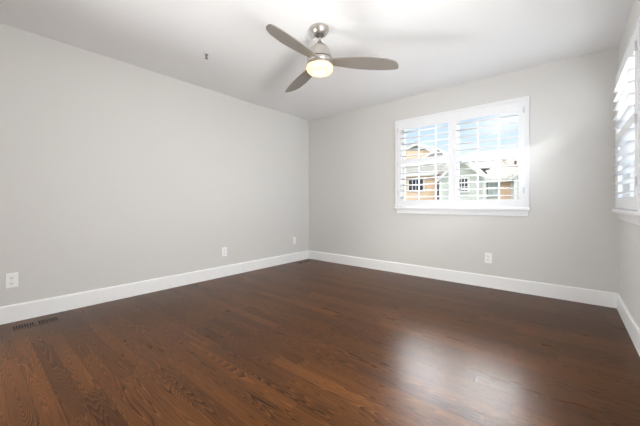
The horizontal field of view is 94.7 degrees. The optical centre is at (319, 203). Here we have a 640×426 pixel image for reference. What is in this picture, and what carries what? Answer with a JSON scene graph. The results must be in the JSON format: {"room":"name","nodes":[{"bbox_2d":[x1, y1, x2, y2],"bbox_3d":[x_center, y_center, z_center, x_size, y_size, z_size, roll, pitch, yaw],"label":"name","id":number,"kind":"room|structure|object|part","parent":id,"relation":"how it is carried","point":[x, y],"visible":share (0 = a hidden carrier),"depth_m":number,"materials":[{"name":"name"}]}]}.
{"room":"empty bedroom","nodes":[
{"label":"empty bedroom","id":0,"kind":"room"},
{"bbox_2d":[0,23,308,306],"bbox_3d":[-1.815,-0.240,3.434,0.160,2.440,5.160,0,0,40],"label":"wall","id":1,"kind":"structure","parent":0,"point":[113,172],"depth_m":3.06,"materials":[{"name":"white paint"}]},
{"bbox_2d":[5,273,17,287],"bbox_3d":[-2.541,0.637,2.432,0.010,0.118,0.074,0,0,40],"label":"wall outlet","id":2,"kind":"object","parent":1,"relation":"attached to","point":[11,280],"visible":1,"depth_m":2.43,"materials":[{"name":"white plastic"}]},
{"bbox_2d":[0,250,308,324],"bbox_3d":[-1.799,0.909,3.317,0.015,0.142,5.000,0,0,40],"label":"baseboard","id":3,"kind":"structure","parent":1,"relation":"attached to","point":[31,309],"depth_m":3.06,"materials":[{"name":"white paint"}]},
{"bbox_2d":[222,247,226,255],"bbox_3d":[-1.278,0.650,3.944,0.010,0.118,0.074,0,0,40],"label":"wall outlet","id":4,"kind":"object","parent":1,"relation":"attached to","point":[224,249],"visible":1,"depth_m":3.94,"materials":[{"name":"white plastic"}]},
{"bbox_2d":[0,0,633,120],"bbox_3d":[-0.312,-1.520,2.075,4.209,0.120,5.320,0,0,40],"label":"ceiling","id":5,"kind":"structure","parent":0,"point":[435,45],"depth_m":2.58,"materials":[{"name":"white paint"}]},
{"bbox_2d":[266,23,397,91],"bbox_3d":[-0.113,-1.269,2.415,1.140,0.380,1.089,0,0,40],"label":"ceiling fan","id":6,"kind":"object","parent":5,"relation":"hanging from","point":[320,62],"visible":1,"depth_m":2.40,"materials":[{"name":"silver metal"}]},
{"bbox_3d":[-0.203,-1.159,2.138,0.150,0.058,0.563,0,0,32],"label":"blade","id":7,"kind":"part","parent":6,"relation":"part of","materials":[{"name":"grey wood"}]},
{"bbox_3d":[-0.179,-1.159,2.791,0.150,0.058,0.563,0,0,-28],"label":"blade","id":8,"kind":"part","parent":6,"relation":"part of","materials":[{"name":"grey wood"}]},
{"bbox_3d":[-0.002,-1.109,2.458,0.216,0.059,0.216,0,0,40],"label":"lamp shade","id":9,"kind":"part","parent":6,"relation":"part of","materials":[{"name":"white glass"}]},
{"bbox_3d":[0.375,-1.159,2.444,0.563,0.058,0.150,0,0,2],"label":"blade","id":10,"kind":"part","parent":6,"relation":"part of","materials":[{"name":"grey wood"}]},
{"bbox_2d":[0,259,639,425],"bbox_3d":[-0.312,1.030,2.075,4.209,0.100,5.320,0,0,40],"label":"floor","id":11,"kind":"structure","parent":0,"point":[315,342],"depth_m":1.85,"materials":[{"name":"brown wood"}]},
{"bbox_2d":[8,316,62,331],"bbox_3d":[-2.315,0.979,2.406,0.130,0.002,0.310,0,0,40],"label":"floor vent","id":12,"kind":"object","parent":11,"relation":"in","point":[57,318],"visible":1,"depth_m":2.40,"materials":[{"name":"black metal"}]},
{"bbox_2d":[14,322,34,328],"bbox_3d":[-2.357,0.979,2.356,0.092,0.001,0.111,0,0,40],"label":"grille","id":13,"kind":"object","parent":12,"relation":"attached to","point":[26,325],"depth_m":2.36,"materials":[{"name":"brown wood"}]},
{"bbox_2d":[295,260,310,263],"bbox_3d":[-0.273,0.979,4.922,0.130,0.002,0.310,0,0,40],"label":"floor vent","id":14,"kind":"object","parent":11,"relation":"in","point":[305,261],"visible":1,"depth_m":4.95,"materials":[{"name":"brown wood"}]},
{"bbox_2d":[309,47,618,292],"bbox_3d":[1.342,-0.240,4.056,3.889,2.440,0.160,0,0,40],"label":"wall","id":15,"kind":"structure","parent":0,"point":[569,236],"depth_m":3.30,"materials":[{"name":"white paint"}]},
{"bbox_2d":[394,96,530,215],"bbox_3d":[1.702,-0.506,3.721,1.572,1.297,0.212,0,0,40],"label":"window","id":16,"kind":"structure","parent":15,"relation":"in","point":[498,211],"depth_m":3.59,"materials":[{"name":"white paint"}]},
{"bbox_3d":[1.455,-0.534,3.981,0.715,1.124,0.040,0,0,40],"label":"sash","id":17,"kind":"part","parent":16,"relation":"part of","materials":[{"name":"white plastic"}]},
{"bbox_2d":[397,114,452,206],"bbox_3d":[1.373,-0.534,3.904,0.728,1.156,0.089,0,0,40],"label":"plantation shutter","id":18,"kind":"object","parent":16,"relation":"attached to","point":[443,119],"visible":1,"depth_m":3.85,"materials":[{"name":"white paint"}]},
{"bbox_3d":[1.373,-1.062,3.904,0.632,0.100,0.026,0,0,40],"label":"rail","id":19,"kind":"part","parent":18,"relation":"part of","materials":[{"name":"white paint"}]},
{"bbox_3d":[1.373,-0.571,3.904,0.632,0.072,0.026,0,0,40],"label":"rail","id":20,"kind":"part","parent":18,"relation":"part of","materials":[{"name":"white paint"}]},
{"bbox_3d":[1.373,-0.001,3.904,0.632,0.089,0.026,0,0,40],"label":"rail","id":21,"kind":"part","parent":18,"relation":"part of","materials":[{"name":"white paint"}]},
{"bbox_3d":[2.002,-0.534,3.524,0.711,1.124,0.040,0,0,40],"label":"sash","id":22,"kind":"part","parent":16,"relation":"part of","materials":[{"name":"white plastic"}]},
{"bbox_3d":[1.651,0.065,3.659,1.572,0.030,0.052,0,0,40],"label":"sill","id":23,"kind":"part","parent":16,"relation":"part of","materials":[{"name":"white paint"}]},
{"bbox_2d":[453,101,524,206],"bbox_3d":[1.936,-0.534,3.434,0.738,1.156,0.089,0,0,40],"label":"plantation shutter","id":24,"kind":"object","parent":16,"relation":"attached to","point":[518,106],"visible":1,"depth_m":3.38,"materials":[{"name":"white paint"}]},
{"bbox_3d":[1.933,-1.062,3.436,0.634,0.100,0.026,0,0,40],"label":"rail","id":25,"kind":"part","parent":24,"relation":"part of","materials":[{"name":"white paint"}]},
{"bbox_3d":[1.933,-0.571,3.436,0.634,0.072,0.026,0,0,40],"label":"rail","id":26,"kind":"part","parent":24,"relation":"part of","materials":[{"name":"white paint"}]},
{"bbox_3d":[1.933,-0.001,3.436,0.634,0.089,0.026,0,0,40],"label":"rail","id":27,"kind":"part","parent":24,"relation":"part of","materials":[{"name":"white paint"}]},
{"bbox_2d":[309,250,616,307],"bbox_3d":[1.286,0.909,3.989,3.859,0.142,0.015,0,0,40],"label":"baseboard","id":28,"kind":"structure","parent":15,"relation":"attached to","point":[582,295],"depth_m":3.43,"materials":[{"name":"white paint"}]},
{"bbox_2d":[485,253,491,263],"bbox_3d":[1.958,0.639,3.430,0.074,0.118,0.010,0,0,40],"label":"wall outlet","id":29,"kind":"object","parent":15,"relation":"attached to","point":[488,256],"visible":1,"depth_m":3.43,"materials":[{"name":"white plastic"}]},
{"bbox_2d":[619,0,639,328],"bbox_3d":[1.293,-0.240,0.839,0.160,2.440,5.160,0,0,40],"label":"wall","id":30,"kind":"structure","parent":0,"point":[629,233],"depth_m":2.28,"materials":[{"name":"white paint"}]},
{"bbox_2d":[612,17,639,224],"bbox_3d":[2.405,-0.506,2.211,0.212,1.297,1.160,0,0,40],"label":"window","id":31,"kind":"structure","parent":30,"relation":"in","point":[632,216],"depth_m":1.90,"materials":[{"name":"white paint"}]},
{"bbox_2d":[613,30,636,209],"bbox_3d":[2.342,-0.534,2.245,0.089,1.156,0.960,0,0,40],"label":"plantation shutter","id":32,"kind":"object","parent":31,"relation":"attached to","point":[626,86],"visible":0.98,"depth_m":2.15,"materials":[{"name":"white paint"}]},
{"bbox_3d":[2.344,-1.062,2.247,0.026,0.100,0.825,0,0,40],"label":"rail","id":33,"kind":"part","parent":32,"relation":"part of","materials":[{"name":"white paint"}]},
{"bbox_3d":[2.344,-0.571,2.247,0.026,0.072,0.825,0,0,40],"label":"rail","id":34,"kind":"part","parent":32,"relation":"part of","materials":[{"name":"white paint"}]},
{"bbox_3d":[2.344,-0.001,2.247,0.026,0.089,0.825,0,0,40],"label":"rail","id":35,"kind":"part","parent":32,"relation":"part of","materials":[{"name":"white paint"}]},
{"bbox_3d":[2.343,0.065,2.262,0.052,0.030,1.160,0,0,40],"label":"sill","id":36,"kind":"part","parent":31,"relation":"part of","materials":[{"name":"white paint"}]},
{"bbox_2d":[617,293,639,355],"bbox_3d":[1.175,0.909,0.834,0.015,0.142,5.000,0,0,40],"label":"baseboard","id":37,"kind":"structure","parent":30,"relation":"attached to","point":[629,322],"depth_m":2.19,"materials":[{"name":"white paint"}]},
{"label":"outside","id":38,"kind":"structure","parent":0,"visible":0},
{"bbox_3d":[25.442,4.080,43.755,110.000,0.200,88.000,0,0,40],"label":"ground","id":39,"kind":"structure","parent":38,"visible":0},
{"bbox_2d":[406,143,447,199],"bbox_3d":[10.308,-1.130,31.965,7.880,10.220,9.500,0,0,40],"label":"house","id":40,"kind":"structure","parent":39,"relation":"on","point":[409,187],"depth_m":27.66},
{"bbox_3d":[8.959,-1.670,27.525,1.360,1.020,0.035,0,0,40],"label":"pane","id":41,"kind":"part","parent":40,"relation":"part of","materials":[{"name":"grey glass"}]},
{"bbox_2d":[437,156,517,199],"bbox_3d":[16.921,-0.270,25.218,10.820,8.500,9.380,0,0,40],"label":"house","id":42,"kind":"structure","parent":39,"relation":"on","point":[509,184],"depth_m":23.57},
{"bbox_3d":[11.635,-1.485,23.988,0.700,0.990,0.035,0,0,40],"label":"pane","id":43,"kind":"part","parent":42,"relation":"part of","materials":[{"name":"grey glass"}]},
{"bbox_3d":[13.757,-1.120,23.324,0.570,0.960,0.035,0,0,40],"label":"pane","id":44,"kind":"part","parent":42,"relation":"part of","materials":[{"name":"grey glass"}]},
{"bbox_3d":[14.342,1.105,22.800,0.700,5.750,0.100,0,0,40],"label":"porch panel","id":45,"kind":"part","parent":42,"relation":"part of","materials":[{"name":"beige"}]}
]}

